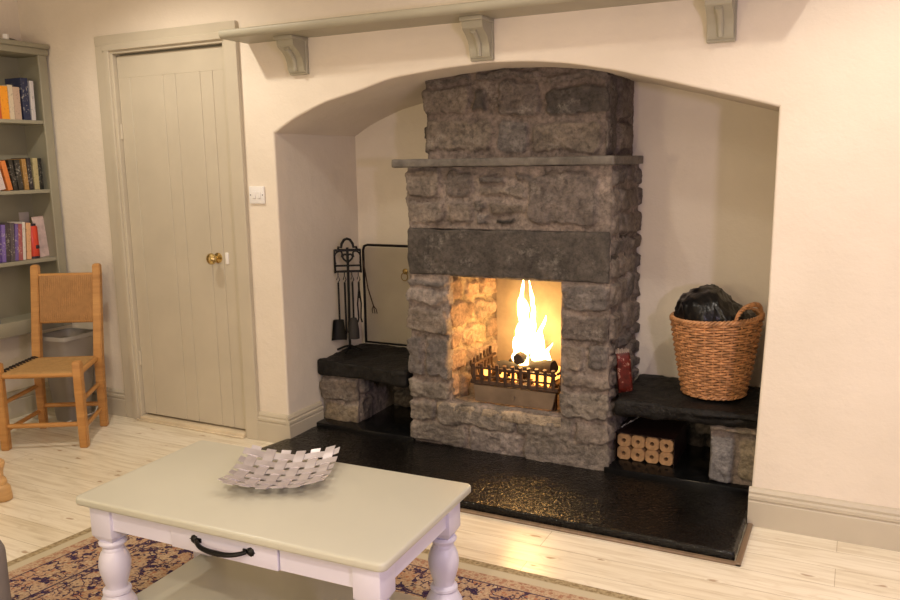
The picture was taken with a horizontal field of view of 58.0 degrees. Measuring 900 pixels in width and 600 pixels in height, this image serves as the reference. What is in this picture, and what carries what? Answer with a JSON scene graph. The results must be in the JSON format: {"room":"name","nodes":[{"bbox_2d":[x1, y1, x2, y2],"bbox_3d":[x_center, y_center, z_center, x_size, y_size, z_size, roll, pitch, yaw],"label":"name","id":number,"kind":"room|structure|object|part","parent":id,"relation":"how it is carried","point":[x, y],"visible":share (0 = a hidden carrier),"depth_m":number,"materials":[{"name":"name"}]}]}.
{"room":"traditional dwelling","nodes":[
{"label":"traditional dwelling","id":0,"kind":"room"},
{"bbox_2d":[0,0,49,392],"bbox_3d":[-3.364,-0.387,3.077,0.100,2.700,5.724,4,11,26],"label":"wall","id":1,"kind":"structure","parent":0,"point":[15,349],"depth_m":4.69,"materials":[{"name":"beige paint"}]},
{"bbox_2d":[6,381,52,419],"bbox_3d":[-3.495,0.943,2.857,0.022,0.156,4.802,4,11,26],"label":"baseboard","id":2,"kind":"structure","parent":1,"relation":"attached to","point":[26,404],"depth_m":4.78,"materials":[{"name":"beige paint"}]},
{"bbox_2d":[0,38,71,338],"bbox_3d":[-2.665,-0.533,4.072,0.241,1.592,1.487,4,11,26],"label":"bookcase","id":3,"kind":"object","parent":1,"relation":"attached to","point":[18,59],"visible":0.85,"depth_m":4.63,"materials":[{"name":"green paint"}]},
{"bbox_2d":[0,225,1,262],"bbox_3d":[-2.509,-0.309,4.453,0.132,0.208,0.036,4,11,26],"label":"book","id":4,"kind":"object","parent":3,"relation":"on","point":[0,225],"visible":1,"depth_m":4.43,"materials":[{"name":"paper"}]},
{"bbox_2d":[0,171,5,189],"bbox_3d":[-2.500,-0.657,4.424,0.132,0.128,0.073,4,11,26],"label":"book","id":5,"kind":"object","parent":3,"relation":"on","point":[2,185],"visible":1,"depth_m":4.41,"materials":[{"name":"paper"}]},
{"bbox_2d":[1,225,5,261],"bbox_3d":[-2.498,-0.312,4.474,0.132,0.206,0.036,4,11,26],"label":"book","id":6,"kind":"object","parent":3,"relation":"on","point":[2,226],"visible":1,"depth_m":4.44,"materials":[{"name":"paper"}]},
{"bbox_2d":[0,86,9,118],"bbox_3d":[-2.469,-1.072,4.429,0.132,0.177,0.047,4,11,26],"label":"book","id":7,"kind":"object","parent":3,"relation":"on","point":[3,89],"visible":0.93,"depth_m":4.40,"materials":[{"name":"paper"}]},
{"bbox_2d":[0,224,10,261],"bbox_3d":[-2.486,-0.318,4.497,0.132,0.210,0.043,4,11,26],"label":"book","id":8,"kind":"object","parent":3,"relation":"on","point":[7,226],"visible":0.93,"depth_m":4.47,"materials":[{"name":"paper"}]},
{"bbox_2d":[0,160,12,190],"bbox_3d":[-2.478,-0.683,4.465,0.132,0.164,0.057,4,11,26],"label":"book","id":9,"kind":"object","parent":3,"relation":"on","point":[3,168],"visible":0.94,"depth_m":4.43,"materials":[{"name":"paper"}]},
{"bbox_2d":[0,85,14,118],"bbox_3d":[-2.452,-1.082,4.462,0.132,0.185,0.030,4,11,26],"label":"book","id":10,"kind":"object","parent":3,"relation":"on","point":[9,87],"visible":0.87,"depth_m":4.43,"materials":[{"name":"paper"}]},
{"bbox_2d":[0,222,14,260],"bbox_3d":[-2.474,-0.324,4.520,0.132,0.213,0.038,4,11,26],"label":"book","id":11,"kind":"object","parent":3,"relation":"on","point":[11,224],"visible":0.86,"depth_m":4.49,"materials":[{"name":"paper"}]},
{"bbox_2d":[0,160,17,189],"bbox_3d":[-2.460,-0.691,4.498,0.132,0.168,0.040,4,11,26],"label":"book","id":12,"kind":"object","parent":3,"relation":"on","point":[9,164],"visible":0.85,"depth_m":4.46,"materials":[{"name":"paper"}]},
{"bbox_2d":[3,34,14,39],"bbox_3d":[-2.377,-1.417,4.404,0.024,0.030,0.140,-1,10,-2],"label":"brush","id":13,"kind":"object","parent":3,"relation":"on","point":[5,36],"visible":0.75,"depth_m":4.34,"materials":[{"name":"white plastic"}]},
{"bbox_3d":[-2.375,-1.407,4.347,0.024,0.030,0.025,-1,10,-2],"label":"handle","id":14,"kind":"part","parent":13,"relation":"part of","materials":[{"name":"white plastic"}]},
{"bbox_2d":[14,224,18,260],"bbox_3d":[-2.463,-0.324,4.543,0.132,0.205,0.040,4,11,26],"label":"book","id":15,"kind":"object","parent":3,"relation":"on","point":[15,225],"visible":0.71,"depth_m":4.51,"materials":[{"name":"paper"}]},
{"bbox_2d":[7,221,25,259],"bbox_3d":[-2.443,-0.335,4.581,0.132,0.213,0.033,4,11,26],"label":"book","id":16,"kind":"object","parent":3,"relation":"on","point":[22,223],"visible":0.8,"depth_m":4.55,"materials":[{"name":"paper"}]},
{"bbox_2d":[12,87,21,119],"bbox_3d":[-2.436,-1.084,4.494,0.132,0.177,0.042,4,11,26],"label":"book","id":17,"kind":"object","parent":3,"relation":"on","point":[16,95],"visible":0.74,"depth_m":4.46,"materials":[{"name":"paper"}]},
{"bbox_2d":[5,78,30,119],"bbox_3d":[-2.412,-1.118,4.537,0.132,0.229,0.042,4,11,26],"label":"book","id":18,"kind":"object","parent":3,"relation":"on","point":[22,83],"visible":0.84,"depth_m":4.50,"materials":[{"name":"paper"}]},
{"bbox_2d":[6,159,29,189],"bbox_3d":[-2.427,-0.705,4.563,0.132,0.172,0.032,4,11,26],"label":"book","id":19,"kind":"object","parent":3,"relation":"on","point":[22,162],"visible":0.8,"depth_m":4.53,"materials":[{"name":"paper"}]},
{"bbox_2d":[12,160,23,189],"bbox_3d":[-2.444,-0.697,4.530,0.132,0.168,0.041,4,11,26],"label":"book","id":20,"kind":"object","parent":3,"relation":"on","point":[16,164],"visible":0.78,"depth_m":4.50,"materials":[{"name":"paper"}]},
{"bbox_3d":[-2.767,-0.539,4.127,0.009,1.570,1.415,4,11,26],"label":"panel","id":21,"kind":"part","parent":3,"relation":"part of","materials":[{"name":"green paint"}]},
{"bbox_2d":[18,224,22,259],"bbox_3d":[-2.454,-0.327,4.561,0.132,0.204,0.041,4,11,26],"label":"book","id":22,"kind":"object","parent":3,"relation":"on","point":[19,225],"visible":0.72,"depth_m":4.53,"materials":[{"name":"paper"}]},
{"bbox_3d":[-2.681,-0.899,4.019,0.198,0.020,1.411,4,11,26],"label":"shelf","id":23,"kind":"part","parent":3,"relation":"part of","materials":[{"name":"green paint"}]},
{"bbox_2d":[11,158,33,189],"bbox_3d":[-2.414,-0.712,4.589,0.132,0.177,0.029,4,11,26],"label":"book","id":24,"kind":"object","parent":3,"relation":"on","point":[28,163],"visible":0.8,"depth_m":4.56,"materials":[{"name":"paper"}]},
{"bbox_2d":[19,212,29,222],"bbox_3d":[-2.472,-0.382,4.733,0.010,0.257,0.061,4,11,26],"label":"card","id":25,"kind":"object","parent":3,"relation":"on","point":[23,216],"visible":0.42,"depth_m":4.71,"materials":[{"name":"grey paper"}]},
{"bbox_3d":[-2.678,-1.287,3.944,0.241,0.062,1.487,4,11,26],"label":"cornice","id":26,"kind":"part","parent":3,"relation":"part of","materials":[{"name":"green paint"}]},
{"bbox_3d":[-2.675,-0.521,4.083,0.198,0.020,1.411,4,11,26],"label":"shelf","id":27,"kind":"part","parent":3,"relation":"part of","materials":[{"name":"green paint"}]},
{"bbox_2d":[25,223,31,258],"bbox_3d":[-2.430,-0.336,4.607,0.132,0.206,0.042,4,11,26],"label":"book","id":28,"kind":"object","parent":3,"relation":"on","point":[27,225],"visible":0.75,"depth_m":4.58,"materials":[{"name":"paper"}]},
{"bbox_3d":[-2.668,-0.139,4.148,0.198,0.020,1.411,4,11,26],"label":"shelf","id":29,"kind":"part","parent":3,"relation":"part of","materials":[{"name":"green paint"}]},
{"bbox_2d":[27,81,35,119],"bbox_3d":[-2.393,-1.119,4.576,0.132,0.217,0.028,4,11,26],"label":"book","id":30,"kind":"object","parent":3,"relation":"on","point":[30,83],"visible":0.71,"depth_m":4.54,"materials":[{"name":"paper"}]},
{"bbox_3d":[-2.568,0.218,4.161,0.019,0.080,1.355,4,11,26],"label":"rail","id":31,"kind":"part","parent":3,"relation":"part of","materials":[{"name":"green paint"}]},
{"bbox_2d":[30,223,39,258],"bbox_3d":[-2.386,-0.337,4.640,0.071,0.196,0.069,4,11,26],"label":"book","id":32,"kind":"object","parent":3,"relation":"on","point":[35,248],"visible":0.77,"depth_m":4.62,"materials":[{"name":"red paper"}]},
{"bbox_2d":[30,158,39,189],"bbox_3d":[-2.397,-0.718,4.622,0.132,0.177,0.030,4,11,26],"label":"book","id":33,"kind":"object","parent":3,"relation":"on","point":[34,166],"visible":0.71,"depth_m":4.59,"materials":[{"name":"paper"}]},
{"bbox_3d":[-2.360,-0.641,4.716,0.203,1.580,0.022,4,11,26],"label":"panel","id":34,"kind":"part","parent":3,"relation":"part of","materials":[{"name":"green paint"}]},
{"bbox_2d":[31,216,48,256],"bbox_3d":[-2.377,-0.370,4.726,0.031,0.236,0.083,4,11,26],"label":"paperback","id":35,"kind":"object","parent":3,"relation":"on","point":[38,220],"visible":0.86,"depth_m":4.72,"materials":[{"name":"white paper"}]},
{"bbox_2d":[37,158,43,188],"bbox_3d":[-2.384,-0.721,4.649,0.132,0.174,0.021,4,11,26],"label":"book","id":36,"kind":"object","parent":3,"relation":"on","point":[38,159],"visible":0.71,"depth_m":4.62,"materials":[{"name":"paper"}]},
{"bbox_2d":[0,407,899,599],"bbox_3d":[-0.229,1.171,1.666,6.947,0.001,5.560,4,11,26],"label":"floor","id":37,"kind":"structure","parent":0,"point":[46,470],"depth_m":3.05,"materials":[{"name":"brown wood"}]},
{"bbox_2d":[0,540,10,599],"bbox_3d":[-1.781,0.730,2.088,0.870,0.780,0.820,4,11,26],"label":"armchair","id":38,"kind":"object","parent":37,"relation":"on","point":[5,593],"visible":1,"depth_m":2.24,"materials":[{"name":"grey fabric"}]},
{"bbox_2d":[0,458,12,502],"bbox_3d":[-2.146,0.671,3.484,0.363,0.440,0.322,4,11,26],"label":"stool","id":39,"kind":"object","parent":37,"relation":"on","point":[6,494],"visible":1,"depth_m":3.53,"materials":[{"name":"brown wood"}]},
{"bbox_2d":[0,263,108,450],"bbox_3d":[-2.115,0.286,4.338,0.436,0.911,0.451,-2,10,-4],"label":"dining chair","id":40,"kind":"object","parent":37,"relation":"on","point":[55,297],"visible":1,"depth_m":4.46,"materials":[{"name":"brown wood"}]},
{"bbox_3d":[-2.294,0.548,4.162,0.042,0.460,0.042,-2,10,-4],"label":"leg","id":41,"kind":"part","parent":40,"relation":"part of","materials":[{"name":"brown wood"}]},
{"bbox_3d":[-2.100,0.385,4.147,0.394,0.028,0.028,-2,10,-4],"label":"seat rail","id":42,"kind":"part","parent":40,"relation":"part of","materials":[{"name":"brown wood"}]},
{"bbox_3d":[-2.274,0.261,4.501,0.053,0.911,0.100,-2,10,-4],"label":"leg","id":43,"kind":"part","parent":40,"relation":"part of","materials":[{"name":"brown wood"}]},
{"bbox_3d":[-2.111,0.362,4.310,0.386,0.049,0.354,-2,10,-4],"label":"woven seat","id":44,"kind":"part","parent":40,"relation":"part of","materials":[{"name":"beige wicker"}]},
{"bbox_3d":[-2.111,0.326,4.493,0.330,0.028,0.028,-2,10,-4],"label":"seat rail","id":45,"kind":"part","parent":40,"relation":"part of","materials":[{"name":"brown wood"}]},
{"bbox_3d":[-1.901,0.537,4.187,0.042,0.460,0.042,-2,10,-4],"label":"leg","id":46,"kind":"part","parent":40,"relation":"part of","materials":[{"name":"brown wood"}]},
{"bbox_3d":[-1.932,0.351,4.331,0.028,0.028,0.351,-2,10,-9],"label":"seat rail","id":47,"kind":"part","parent":40,"relation":"part of","materials":[{"name":"brown wood"}]},
{"bbox_3d":[-1.944,0.252,4.522,0.053,0.911,0.100,-2,10,-4],"label":"leg","id":48,"kind":"part","parent":40,"relation":"part of","materials":[{"name":"brown wood"}]},
{"bbox_2d":[42,328,92,421],"bbox_3d":[-2.186,0.435,4.678,0.240,0.503,0.252,3,11,24],"label":"plastic bin","id":49,"kind":"object","parent":37,"relation":"on","point":[66,342],"visible":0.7,"depth_m":4.61,"materials":[{"name":"beige plastic"}]},
{"bbox_2d":[7,527,647,599],"bbox_3d":[-0.557,1.044,2.410,2.590,0.012,1.555,4,11,26],"label":"rug","id":50,"kind":"object","parent":37,"relation":"on","point":[67,568],"visible":0.3,"depth_m":2.84,"materials":[{"name":"fabric"}]},
{"bbox_2d":[76,440,470,599],"bbox_3d":[-0.515,0.794,2.444,1.045,0.468,0.547,4,11,25],"label":"coffee table","id":51,"kind":"object","parent":50,"relation":"on","point":[348,534],"visible":1,"depth_m":2.35,"materials":[{"name":"grey paint"}]},
{"bbox_3d":[-1.010,0.813,2.455,0.110,0.444,0.110,4,11,25],"label":"leg","id":52,"kind":"part","parent":51,"relation":"part of","materials":[{"name":"white paint"}]},
{"bbox_3d":[-0.840,0.749,2.817,0.110,0.444,0.110,4,11,25],"label":"leg","id":53,"kind":"part","parent":51,"relation":"part of","materials":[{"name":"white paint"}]},
{"bbox_3d":[-0.625,0.670,2.189,0.224,0.031,0.038,4,11,25],"label":"handle","id":54,"kind":"part","parent":51,"relation":"part of","materials":[{"name":"black metal"}]},
{"bbox_3d":[-0.613,0.665,2.214,0.366,0.076,0.022,4,11,25],"label":"drawer","id":55,"kind":"part","parent":51,"relation":"part of","materials":[{"name":"white paint"}]},
{"bbox_2d":[218,445,339,488],"bbox_3d":[-0.516,0.521,2.500,0.311,0.047,0.311,0,10,3],"label":"dish","id":56,"kind":"object","parent":51,"relation":"on","point":[254,452],"visible":1,"depth_m":2.54,"materials":[{"name":"ceramic"}]},
{"bbox_2d":[136,554,425,599],"bbox_3d":[-0.513,0.938,2.470,0.925,0.020,0.425,4,11,25],"label":"shelf","id":57,"kind":"object","parent":51,"relation":"attached to","point":[204,577],"depth_m":2.59,"materials":[{"name":"grey paint"}]},
{"bbox_3d":[-0.189,0.863,2.078,0.110,0.444,0.110,4,11,25],"label":"leg","id":58,"kind":"part","parent":51,"relation":"part of","materials":[{"name":"white paint"}]},
{"bbox_3d":[-0.019,0.799,2.440,0.110,0.444,0.110,4,11,25],"label":"leg","id":59,"kind":"part","parent":51,"relation":"part of","materials":[{"name":"white paint"}]},
{"bbox_2d":[261,404,752,566],"bbox_3d":[0.214,0.760,3.873,2.365,0.059,1.088,4,11,26],"label":"hearth","id":60,"kind":"object","parent":37,"relation":"on","point":[679,510],"visible":0.71,"depth_m":3.48,"materials":[{"name":"black stone"}]},
{"bbox_2d":[317,343,412,422],"bbox_3d":[-0.363,0.471,4.451,0.603,0.356,0.526,4,11,26],"label":"stone bench","id":61,"kind":"object","parent":60,"relation":"on","point":[356,385],"visible":0.83,"depth_m":4.37,"materials":[{"name":"black stone"}]},
{"bbox_2d":[334,237,362,353],"bbox_3d":[-0.559,-0.029,4.490,0.138,0.635,0.115,-7,11,-33],"label":"stand","id":62,"kind":"object","parent":61,"relation":"on","point":[347,249],"visible":1,"depth_m":4.46,"materials":[{"name":"black metal"}]},
{"bbox_2d":[332,276,346,340],"bbox_3d":[-0.615,0.043,4.469,0.084,0.363,0.025,-2,10,-5],"label":"shovel","id":63,"kind":"object","parent":62,"relation":"hanging from","point":[338,331],"visible":1,"depth_m":4.49,"materials":[{"name":"black metal"}]},
{"bbox_2d":[343,277,348,336],"bbox_3d":[-0.571,0.038,4.479,0.029,0.358,0.010,0,10,3],"label":"poker","id":64,"kind":"object","parent":62,"relation":"hanging from","point":[343,277],"visible":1,"depth_m":4.48,"materials":[{"name":"black metal"}]},
{"bbox_3d":[-0.563,-0.306,4.441,0.118,0.072,0.015,-2,10,-5],"label":"handle","id":65,"kind":"part","parent":62,"relation":"part of","materials":[{"name":"black metal"}]},
{"bbox_3d":[-0.561,-0.214,4.457,0.153,0.132,0.014,-2,10,-5],"label":"frame","id":66,"kind":"part","parent":62,"relation":"part of","materials":[{"name":"black metal"}]},
{"bbox_3d":[-0.560,-0.007,4.492,0.019,0.568,0.015,0,10,4],"label":"rod","id":67,"kind":"part","parent":62,"relation":"part of","materials":[{"name":"black metal"}]},
{"bbox_2d":[349,275,359,338],"bbox_3d":[-0.533,0.038,4.484,0.060,0.361,0.060,4,11,26],"label":"brush","id":68,"kind":"object","parent":62,"relation":"hanging from","point":[354,327],"visible":1,"depth_m":4.48,"materials":[{"name":"black metal"}]},
{"bbox_2d":[357,275,362,321],"bbox_3d":[-0.500,-0.009,4.479,0.032,0.269,0.011,-1,10,-3],"label":"tongs","id":69,"kind":"object","parent":62,"relation":"hanging from","point":[359,293],"visible":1,"depth_m":4.48,"materials":[{"name":"black metal"}]},
{"bbox_2d":[363,260,377,313],"bbox_3d":[-0.452,-0.074,4.612,0.092,0.301,0.018,4,11,26],"label":"fork","id":70,"kind":"object","parent":62,"relation":"hanging from","point":[363,260],"visible":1,"depth_m":4.61,"materials":[{"name":"metal"}]},
{"bbox_3d":[-0.462,-0.092,4.614,0.072,0.264,0.018,4,11,26],"label":"handle","id":71,"kind":"part","parent":70,"relation":"part of","materials":[{"name":"metal"}]},
{"bbox_2d":[362,244,410,346],"bbox_3d":[-0.265,-0.021,4.539,0.523,0.576,0.024,4,11,26],"label":"screen","id":72,"kind":"object","parent":61,"relation":"on","point":[405,271],"visible":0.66,"depth_m":4.60,"materials":[{"name":"black metal"}]},
{"bbox_3d":[-0.252,-0.139,4.507,0.046,0.070,0.017,4,11,26],"label":"ring handle","id":73,"kind":"part","parent":72,"relation":"part of","materials":[{"name":"gold metal"}]},
{"bbox_2d":[391,67,642,470],"bbox_3d":[0.334,-0.186,3.962,1.091,1.828,0.541,4,11,26],"label":"stone fireplace","id":74,"kind":"object","parent":60,"relation":"on","point":[478,229],"depth_m":3.74,"materials":[{"name":"grey stone"}]},
{"bbox_3d":[0.173,0.338,4.108,0.012,0.092,0.280,4,11,26],"label":"rail","id":75,"kind":"part","parent":74,"relation":"part of","materials":[{"name":"metal"}]},
{"bbox_3d":[0.311,0.522,4.060,0.654,0.066,0.400,4,11,26],"label":"sill","id":76,"kind":"part","parent":74,"relation":"part of","materials":[{"name":"stone"}]},
{"bbox_3d":[0.363,0.385,4.003,0.484,0.232,0.310,4,11,26],"label":"fire grate","id":77,"kind":"part","parent":74,"relation":"part of","materials":[{"name":"black metal"}]},
{"bbox_3d":[0.304,0.377,3.883,0.450,0.087,0.018,4,11,26],"label":"rail","id":78,"kind":"part","parent":74,"relation":"part of","materials":[{"name":"metal"}]},
{"bbox_2d":[391,155,642,167],"bbox_3d":[0.320,-0.659,3.875,1.086,0.044,0.524,4,11,26],"label":"shelf","id":79,"kind":"object","parent":74,"relation":"attached to","point":[433,161],"depth_m":3.64,"materials":[{"name":"grey stone"}]},
{"bbox_2d":[484,366,559,386],"bbox_3d":[0.375,0.355,3.996,0.378,0.079,0.260,4,11,26],"label":"embers","id":80,"kind":"object","parent":74,"relation":"in","point":[485,371],"visible":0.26,"depth_m":3.94},
{"bbox_2d":[496,360,551,377],"bbox_3d":[0.373,0.342,3.994,0.293,0.093,0.089,2,10,14],"label":"log","id":81,"kind":"object","parent":74,"relation":"in","point":[500,363],"visible":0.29,"depth_m":3.98,"materials":[{"name":"brown wood"}]},
{"bbox_3d":[0.412,0.106,4.143,0.380,0.730,0.014,4,11,26],"label":"fireback panel","id":82,"kind":"part","parent":74,"relation":"part of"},
{"bbox_2d":[509,357,558,373],"bbox_3d":[0.406,0.323,3.993,0.074,0.100,0.294,-9,12,-39],"label":"log","id":83,"kind":"object","parent":74,"relation":"in","point":[549,365],"visible":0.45,"depth_m":3.90,"materials":[{"name":"brown wood"}]},
{"bbox_2d":[513,346,531,364],"bbox_3d":[0.383,0.250,3.991,0.065,0.103,0.203,6,12,35],"label":"log","id":84,"kind":"object","parent":83,"relation":"on","point":[520,357],"visible":0.52,"depth_m":3.92,"materials":[{"name":"brown wood"}]},
{"bbox_2d":[512,280,552,364],"bbox_3d":[0.394,0.108,3.937,0.205,0.451,0.117,4,11,26],"label":"fire","id":85,"kind":"object","parent":83,"relation":"on","point":[526,336],"visible":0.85,"depth_m":3.94,"materials":[{"name":"white"}]},
{"bbox_2d":[617,445,632,459],"bbox_3d":[0.863,0.687,3.876,0.062,0.062,0.270,4,11,26],"label":"log","id":86,"kind":"object","parent":60,"relation":"on","point":[623,452],"visible":0.48,"depth_m":3.76,"materials":[{"name":"brown wood"}]},
{"bbox_2d":[617,433,632,446],"bbox_3d":[0.862,0.625,3.865,0.062,0.062,0.270,5,11,26],"label":"log","id":87,"kind":"object","parent":86,"relation":"on","point":[622,439],"visible":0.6,"depth_m":3.75,"materials":[{"name":"brown wood"}]},
{"bbox_2d":[631,447,646,461],"bbox_3d":[0.921,0.691,3.847,0.064,0.064,0.270,4,11,26],"label":"log","id":88,"kind":"object","parent":60,"relation":"on","point":[637,454],"visible":0.48,"depth_m":3.73,"materials":[{"name":"brown wood"}]},
{"bbox_2d":[631,435,646,448],"bbox_3d":[0.920,0.629,3.836,0.064,0.064,0.270,4,11,26],"label":"log","id":89,"kind":"object","parent":88,"relation":"on","point":[637,441],"visible":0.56,"depth_m":3.72,"materials":[{"name":"brown wood"}]},
{"bbox_2d":[615,417,686,467],"bbox_3d":[0.949,0.658,3.827,0.269,0.134,0.300,4,11,26],"label":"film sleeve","id":90,"kind":"object","parent":60,"relation":"on","point":[675,430],"visible":0.67,"depth_m":3.78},
{"bbox_2d":[645,448,660,463],"bbox_3d":[0.978,0.695,3.818,0.064,0.064,0.270,4,11,26],"label":"log","id":91,"kind":"object","parent":60,"relation":"on","point":[651,456],"visible":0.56,"depth_m":3.70,"materials":[{"name":"brown wood"}]},
{"bbox_2d":[645,437,660,450],"bbox_3d":[0.977,0.633,3.808,0.064,0.064,0.270,4,11,26],"label":"log","id":92,"kind":"object","parent":91,"relation":"on","point":[651,443],"visible":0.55,"depth_m":3.69,"materials":[{"name":"brown wood"}]},
{"bbox_2d":[659,450,673,465],"bbox_3d":[1.036,0.698,3.789,0.064,0.064,0.270,4,11,26],"label":"log","id":93,"kind":"object","parent":60,"relation":"on","point":[665,458],"visible":0.51,"depth_m":3.67,"materials":[{"name":"brown wood"}]},
{"bbox_2d":[660,439,673,452],"bbox_3d":[1.035,0.637,3.779,0.062,0.062,0.270,2,10,27],"label":"log","id":94,"kind":"object","parent":93,"relation":"on","point":[666,445],"visible":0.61,"depth_m":3.66,"materials":[{"name":"brown wood"}]},
{"bbox_2d":[614,374,760,485],"bbox_3d":[1.110,0.576,3.716,0.631,0.339,0.536,4,11,26],"label":"stone bench","id":95,"kind":"object","parent":60,"relation":"on","point":[728,428],"visible":0.76,"depth_m":3.48,"materials":[{"name":"black stone"}]},
{"bbox_2d":[615,348,632,392],"bbox_3d":[0.787,0.318,3.678,0.082,0.205,0.037,-1,10,-3],"label":"packet","id":96,"kind":"object","parent":95,"relation":"on","point":[623,367],"visible":0.98,"depth_m":3.66,"materials":[{"name":"red cardboard"}]},
{"bbox_2d":[669,302,764,400],"bbox_3d":[1.184,0.199,3.625,0.403,0.441,0.404,5,11,32],"label":"wicker basket","id":97,"kind":"object","parent":95,"relation":"on","point":[727,350],"visible":0.93,"depth_m":3.49,"materials":[{"name":"brown wicker"}]},
{"bbox_2d":[674,284,755,361],"bbox_3d":[1.180,0.136,3.612,0.358,0.412,0.355,4,11,26],"label":"bag","id":98,"kind":"object","parent":97,"relation":"in","point":[706,302],"visible":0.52,"depth_m":3.50,"materials":[{"name":"black plastic"}]},
{"bbox_3d":[1.271,0.056,3.436,0.164,0.099,0.043,-6,11,-28],"label":"handle","id":99,"kind":"part","parent":97,"relation":"part of","materials":[{"name":"brown wicker"}]},
{"bbox_2d":[17,0,899,508],"bbox_3d":[0.825,-0.536,3.554,6.947,2.700,0.716,4,11,26],"label":"wall","id":100,"kind":"structure","parent":0,"point":[828,424],"depth_m":3.14,"materials":[{"name":"beige paint"}]},
{"bbox_2d":[92,385,126,416],"bbox_3d":[-2.150,0.583,4.849,0.615,0.156,0.022,4,11,26],"label":"baseboard","id":101,"kind":"structure","parent":100,"relation":"attached to","point":[116,404],"depth_m":4.74,"materials":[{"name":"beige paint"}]},
{"bbox_2d":[94,20,259,439],"bbox_3d":[-1.444,-0.342,4.352,0.975,2.123,0.154,4,11,26],"label":"door","id":102,"kind":"structure","parent":100,"relation":"in","point":[170,99],"depth_m":4.34,"materials":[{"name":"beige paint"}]},
{"bbox_3d":[-1.228,-0.215,4.220,0.060,0.060,0.074,4,11,26],"label":"knob","id":103,"kind":"part","parent":102,"relation":"part of","materials":[{"name":"gold metal"}]},
{"bbox_2d":[249,186,264,203],"bbox_3d":[-0.963,-0.524,4.052,0.095,0.086,0.014,4,11,26],"label":"light switch","id":104,"kind":"object","parent":100,"relation":"attached to","point":[256,193],"visible":1,"depth_m":4.05,"materials":[{"name":"white plastic"}]},
{"bbox_2d":[258,411,287,442],"bbox_3d":[-0.920,0.667,4.238,0.186,0.156,0.022,4,11,26],"label":"baseboard","id":105,"kind":"structure","parent":100,"relation":"attached to","point":[272,428],"depth_m":4.23,"materials":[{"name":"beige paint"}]},
{"bbox_2d":[286,401,323,438],"bbox_3d":[-0.765,0.651,4.313,0.022,0.156,0.298,4,11,26],"label":"baseboard","id":106,"kind":"structure","parent":100,"relation":"attached to","point":[298,422],"depth_m":4.29,"materials":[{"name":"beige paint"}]},
{"bbox_2d":[218,0,737,75],"bbox_3d":[0.105,-1.087,3.300,2.525,0.205,0.205,4,11,26],"label":"mantel shelf","id":107,"kind":"object","parent":100,"relation":"attached to","point":[476,18],"visible":1,"depth_m":3.33,"materials":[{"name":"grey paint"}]},
{"bbox_2d":[747,486,899,551],"bbox_3d":[2.480,0.898,2.549,2.922,0.156,0.022,4,11,26],"label":"baseboard","id":108,"kind":"structure","parent":100,"relation":"attached to","point":[869,525],"depth_m":3.07,"materials":[{"name":"cream paint"}]},
{"bbox_2d":[355,81,778,428],"bbox_3d":[0.496,-0.256,4.178,2.327,1.950,0.001,4,11,26],"label":"wall","id":109,"kind":"structure","parent":0,"point":[708,167],"depth_m":3.84,"materials":[{"name":"beige paint"}]}
]}

